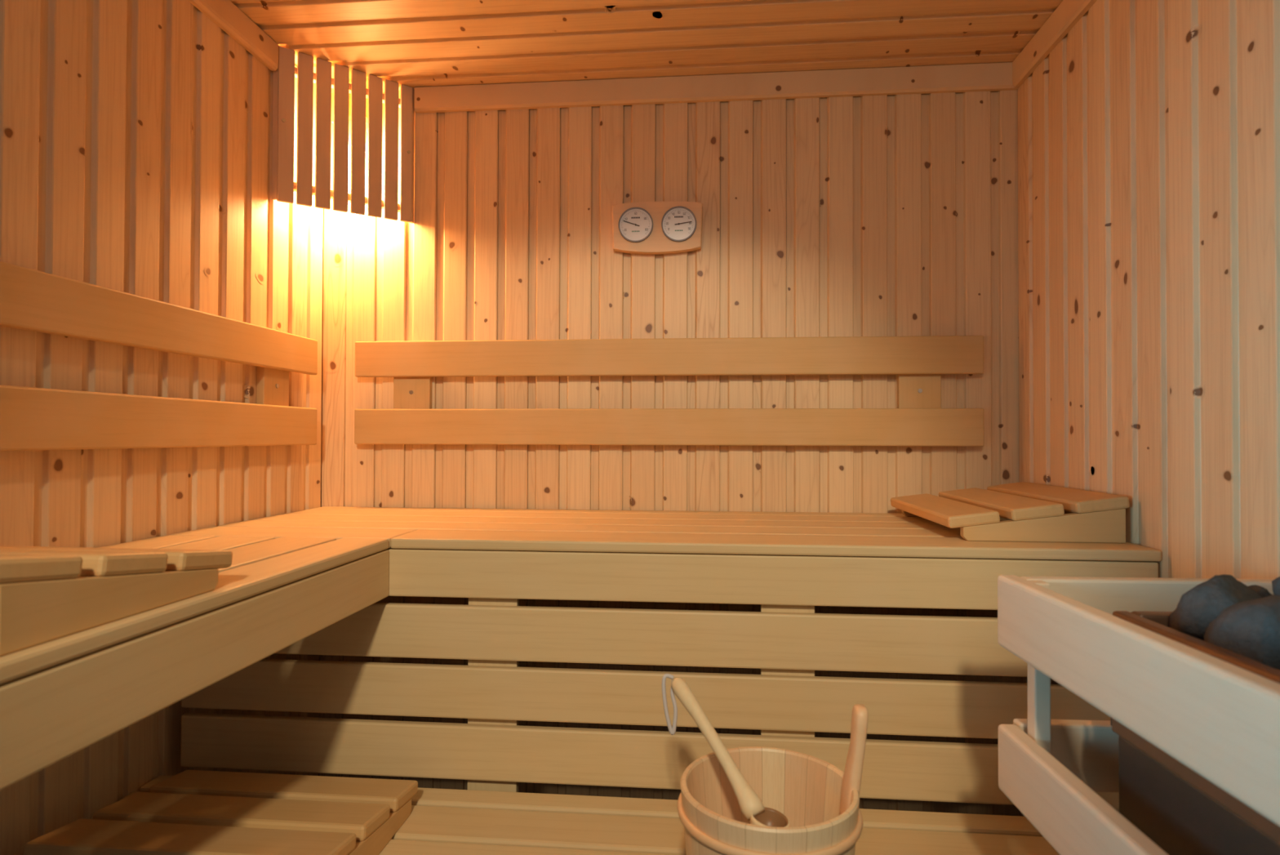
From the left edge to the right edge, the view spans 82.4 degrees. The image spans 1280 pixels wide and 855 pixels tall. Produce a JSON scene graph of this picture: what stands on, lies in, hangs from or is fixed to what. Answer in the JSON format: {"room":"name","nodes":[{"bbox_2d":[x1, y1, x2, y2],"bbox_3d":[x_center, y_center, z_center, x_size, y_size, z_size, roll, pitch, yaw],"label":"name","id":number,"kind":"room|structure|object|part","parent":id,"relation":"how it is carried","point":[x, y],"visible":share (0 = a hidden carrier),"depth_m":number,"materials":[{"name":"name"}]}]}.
{"room":"spa","nodes":[
{"label":"spa","id":0,"kind":"room"},
{"bbox_2d":[0,0,323,854],"bbox_3d":[-0.989,0.075,1.207,0.031,2.075,1.727,0,-1,5],"label":"wall","id":1,"kind":"structure","parent":0,"point":[136,135],"depth_m":1.39,"materials":[{"name":"brown wood"}]},
{"bbox_2d":[0,261,317,450],"bbox_3d":[-0.954,-0.104,1.200,0.040,0.282,1.534,0,-1,5],"label":"backrest","id":2,"kind":"object","parent":1,"relation":"attached to","point":[32,418],"visible":1,"depth_m":1.35,"materials":[{"name":"wood"}]},
{"bbox_2d":[0,535,389,790],"bbox_3d":[-0.768,0.264,0.889,0.463,0.113,1.114,0,-1,5],"label":"bench","id":3,"kind":"object","parent":1,"relation":"attached to","point":[60,697],"visible":0.76,"depth_m":0.86,"materials":[{"name":"beige wood"}]},
{"bbox_2d":[0,546,232,656],"bbox_3d":[-0.779,0.162,0.828,0.450,0.089,0.332,0,-1,5],"label":"headrest cover","id":4,"kind":"object","parent":3,"relation":"on","point":[47,593],"visible":1,"depth_m":0.76,"materials":[{"name":"beige wood"}]},
{"bbox_2d":[187,0,278,71],"bbox_3d":[-0.974,-0.930,1.088,0.018,0.067,1.466,0,-1,5],"label":"trim","id":5,"kind":"structure","parent":1,"relation":"attached to","point":[224,14],"depth_m":1.68,"materials":[{"name":"brown wood"}]},
{"bbox_2d":[230,0,1062,93],"bbox_3d":[-0.031,-0.975,1.149,1.945,0.031,1.757,0,-1,5],"label":"ceiling","id":6,"kind":"structure","parent":0,"point":[412,43],"depth_m":1.77,"materials":[{"name":"brown wood"}]},
{"bbox_2d":[318,88,1020,815],"bbox_3d":[0.044,0.088,1.995,1.945,2.075,0.031,0,-1,5],"label":"wall","id":7,"kind":"structure","parent":0,"point":[886,215],"depth_m":1.98,"materials":[{"name":"brown wood"}]},
{"bbox_2d":[271,45,414,222],"bbox_3d":[-0.816,-0.757,1.987,0.364,0.388,0.153,1,-1,-39],"label":"lamp","id":8,"kind":"object","parent":7,"relation":"attached to","point":[357,191],"visible":1,"depth_m":1.92,"materials":[{"name":"wood"}]},
{"bbox_3d":[-0.791,-0.840,2.027,0.095,0.016,0.082,0,-1,5],"label":"mounting plate","id":9,"kind":"part","parent":8,"relation":"part of","materials":[{"name":"brown wood"}]},
{"bbox_3d":[-0.779,-0.675,2.002,0.076,0.192,0.076,0,-1,5],"label":"bulb","id":10,"kind":"part","parent":8,"relation":"part of","materials":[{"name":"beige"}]},
{"bbox_2d":[611,200,702,253],"bbox_3d":[0.046,-0.539,1.972,0.245,0.136,0.032,0,-1,5],"label":"gauge","id":11,"kind":"object","parent":7,"relation":"attached to","point":[660,227],"visible":1,"depth_m":1.96,"materials":[{"name":"brown wood"}]},
{"bbox_2d":[354,335,984,446],"bbox_3d":[0.047,-0.095,1.962,1.677,0.284,0.040,0,-1,5],"label":"backrest","id":12,"kind":"object","parent":7,"relation":"attached to","point":[918,362],"visible":1,"depth_m":1.94,"materials":[{"name":"wood"}]},
{"bbox_2d":[413,62,1018,113],"bbox_3d":[0.177,-0.916,1.972,1.618,0.067,0.018,0,-1,5],"label":"trim","id":13,"kind":"structure","parent":7,"relation":"attached to","point":[985,77],"depth_m":1.96,"materials":[{"name":"brown wood"}]},
{"bbox_2d":[1017,0,1279,816],"bbox_3d":[0.918,0.078,1.034,0.031,2.075,1.728,0,-1,5],"label":"wall","id":14,"kind":"structure","parent":0,"point":[1148,135],"depth_m":1.30,"materials":[{"name":"brown wood"}]},
{"bbox_2d":[1012,0,1097,86],"bbox_3d":[0.896,-0.926,1.040,0.018,0.067,1.709,0,-1,5],"label":"trim","id":15,"kind":"structure","parent":14,"relation":"attached to","point":[1067,15],"depth_m":1.70,"materials":[{"name":"brown wood"}]},
{"bbox_2d":[997,574,1279,854],"bbox_3d":[0.651,0.342,0.618,0.394,0.292,0.794,0,-1,5],"label":"guard","id":16,"kind":"object","parent":14,"relation":"attached to","point":[1220,718],"visible":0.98,"depth_m":0.78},
{"bbox_3d":[0.524,0.347,0.959,0.021,0.289,0.023,0,-1,5],"label":"post","id":17,"kind":"part","parent":16,"relation":"part of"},
{"bbox_3d":[0.698,0.448,0.993,0.363,0.090,0.024,0,-1,3],"label":"guard rail","id":18,"kind":"part","parent":16,"relation":"part of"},
{"bbox_3d":[0.481,0.443,0.617,0.027,0.089,0.762,0,-1,3],"label":"guard rail","id":19,"kind":"part","parent":16,"relation":"part of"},
{"bbox_3d":[0.698,0.248,0.975,0.365,0.092,0.024,0,-1,3],"label":"guard rail","id":20,"kind":"part","parent":16,"relation":"part of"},
{"bbox_2d":[1110,610,1279,854],"bbox_3d":[0.696,0.491,0.574,0.327,0.556,0.581,0,-1,5],"label":"heater","id":21,"kind":"object","parent":14,"relation":"attached to","point":[1179,809],"visible":0.35,"depth_m":0.75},
{"bbox_3d":[0.692,0.563,0.572,0.290,0.413,0.560,0,-1,3],"label":"casing","id":22,"kind":"part","parent":21,"relation":"part of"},
{"bbox_2d":[1168,573,1261,640],"bbox_3d":[0.641,0.214,0.820,0.092,0.101,0.093,0,-1,-25],"label":"stone","id":23,"kind":"object","parent":21,"relation":"in","point":[1202,604],"visible":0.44,"depth_m":0.80,"materials":[{"name":"grey stone"}]},
{"bbox_2d":[1204,594,1279,670],"bbox_3d":[0.615,0.212,0.720,0.095,0.091,0.099,0,-1,5],"label":"stone","id":24,"kind":"object","parent":21,"relation":"in","point":[1249,628],"visible":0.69,"depth_m":0.70,"materials":[{"name":"grey stone"}]},
{"bbox_2d":[1248,584,1271,597],"bbox_3d":[0.702,0.196,0.839,0.044,0.027,0.036,0,-1,5],"label":"stone","id":25,"kind":"object","parent":21,"relation":"on","point":[1261,591],"visible":0.16,"depth_m":0.83,"materials":[{"name":"grey stone"}]},
{"bbox_2d":[1271,576,1279,595],"bbox_3d":[0.747,0.191,0.809,0.087,0.075,0.070,1,-1,-42],"label":"stone","id":26,"kind":"object","parent":21,"relation":"in","point":[1276,582],"visible":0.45,"depth_m":0.81,"materials":[{"name":"grey stone"}]},
{"bbox_3d":[-0.111,1.113,-0.101,3.200,0.030,4.207,0,-1,5],"label":"floor","id":27,"kind":"structure","parent":0,"visible":0},
{"bbox_2d":[90,775,1059,854],"bbox_3d":[-0.037,0.899,1.115,1.882,0.430,0.502,0,-1,5],"label":"bench","id":28,"kind":"object","parent":27,"relation":"on","point":[440,821],"visible":0.34,"depth_m":1.25,"materials":[{"name":"beige wood"}]},
{"bbox_2d":[22,769,417,854],"bbox_3d":[-0.641,0.639,1.183,0.450,0.089,0.332,0,-1,5],"label":"floor grate","id":29,"kind":"object","parent":28,"relation":"on","point":[188,811],"visible":1,"depth_m":1.15,"materials":[{"name":"beige wood"}]},
{"bbox_2d":[677,704,868,854],"bbox_3d":[0.170,0.527,0.971,0.242,0.312,0.242,0,-1,32],"label":"bucket","id":30,"kind":"object","parent":28,"relation":"on","point":[820,801],"visible":0.96,"depth_m":0.98,"materials":[{"name":"beige wood"}]},
{"bbox_2d":[662,673,790,826],"bbox_3d":[0.105,0.438,0.980,0.049,0.160,0.228,1,-1,-40],"label":"ladle","id":31,"kind":"object","parent":30,"relation":"in","point":[751,805],"visible":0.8,"depth_m":0.97,"materials":[{"name":"beige wood"}]},
{"bbox_3d":[0.099,0.431,0.992,0.030,0.138,0.183,1,-1,-35],"label":"handle","id":32,"kind":"part","parent":31,"relation":"part of","materials":[{"name":"beige wood"}]},
{"bbox_2d":[750,806,790,826],"bbox_3d":[0.162,0.500,0.911,0.049,0.035,0.049,0,-1,5],"label":"bowl","id":33,"kind":"object","parent":31,"relation":"on","point":[759,815],"depth_m":0.93,"materials":[{"name":"brown wood"}]},
{"bbox_3d":[0.284,0.457,0.973,0.036,0.172,0.037,0,-1,5],"label":"handle","id":34,"kind":"part","parent":30,"relation":"part of","materials":[{"name":"beige wood"}]},
{"bbox_2d":[180,597,1119,812],"bbox_3d":[0.002,0.705,1.393,1.845,0.823,0.039,0,-1,5],"label":"skirt","id":35,"kind":"object","parent":27,"relation":"on","point":[786,701],"visible":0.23,"depth_m":1.38,"materials":[{"name":"beige wood"}]},
{"bbox_2d":[168,506,1161,609],"bbox_3d":[0.015,0.277,1.676,1.882,0.113,0.601,0,-1,5],"label":"bench","id":36,"kind":"object","parent":35,"relation":"on","point":[804,558],"visible":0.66,"depth_m":1.39,"materials":[{"name":"beige wood"}]},
{"bbox_2d":[890,481,1129,542],"bbox_3d":[0.779,0.176,1.613,0.332,0.089,0.450,0,-1,5],"label":"headrest cover","id":37,"kind":"object","parent":36,"relation":"on","point":[1035,512],"visible":1,"depth_m":1.40,"materials":[{"name":"beige wood"}]}
]}

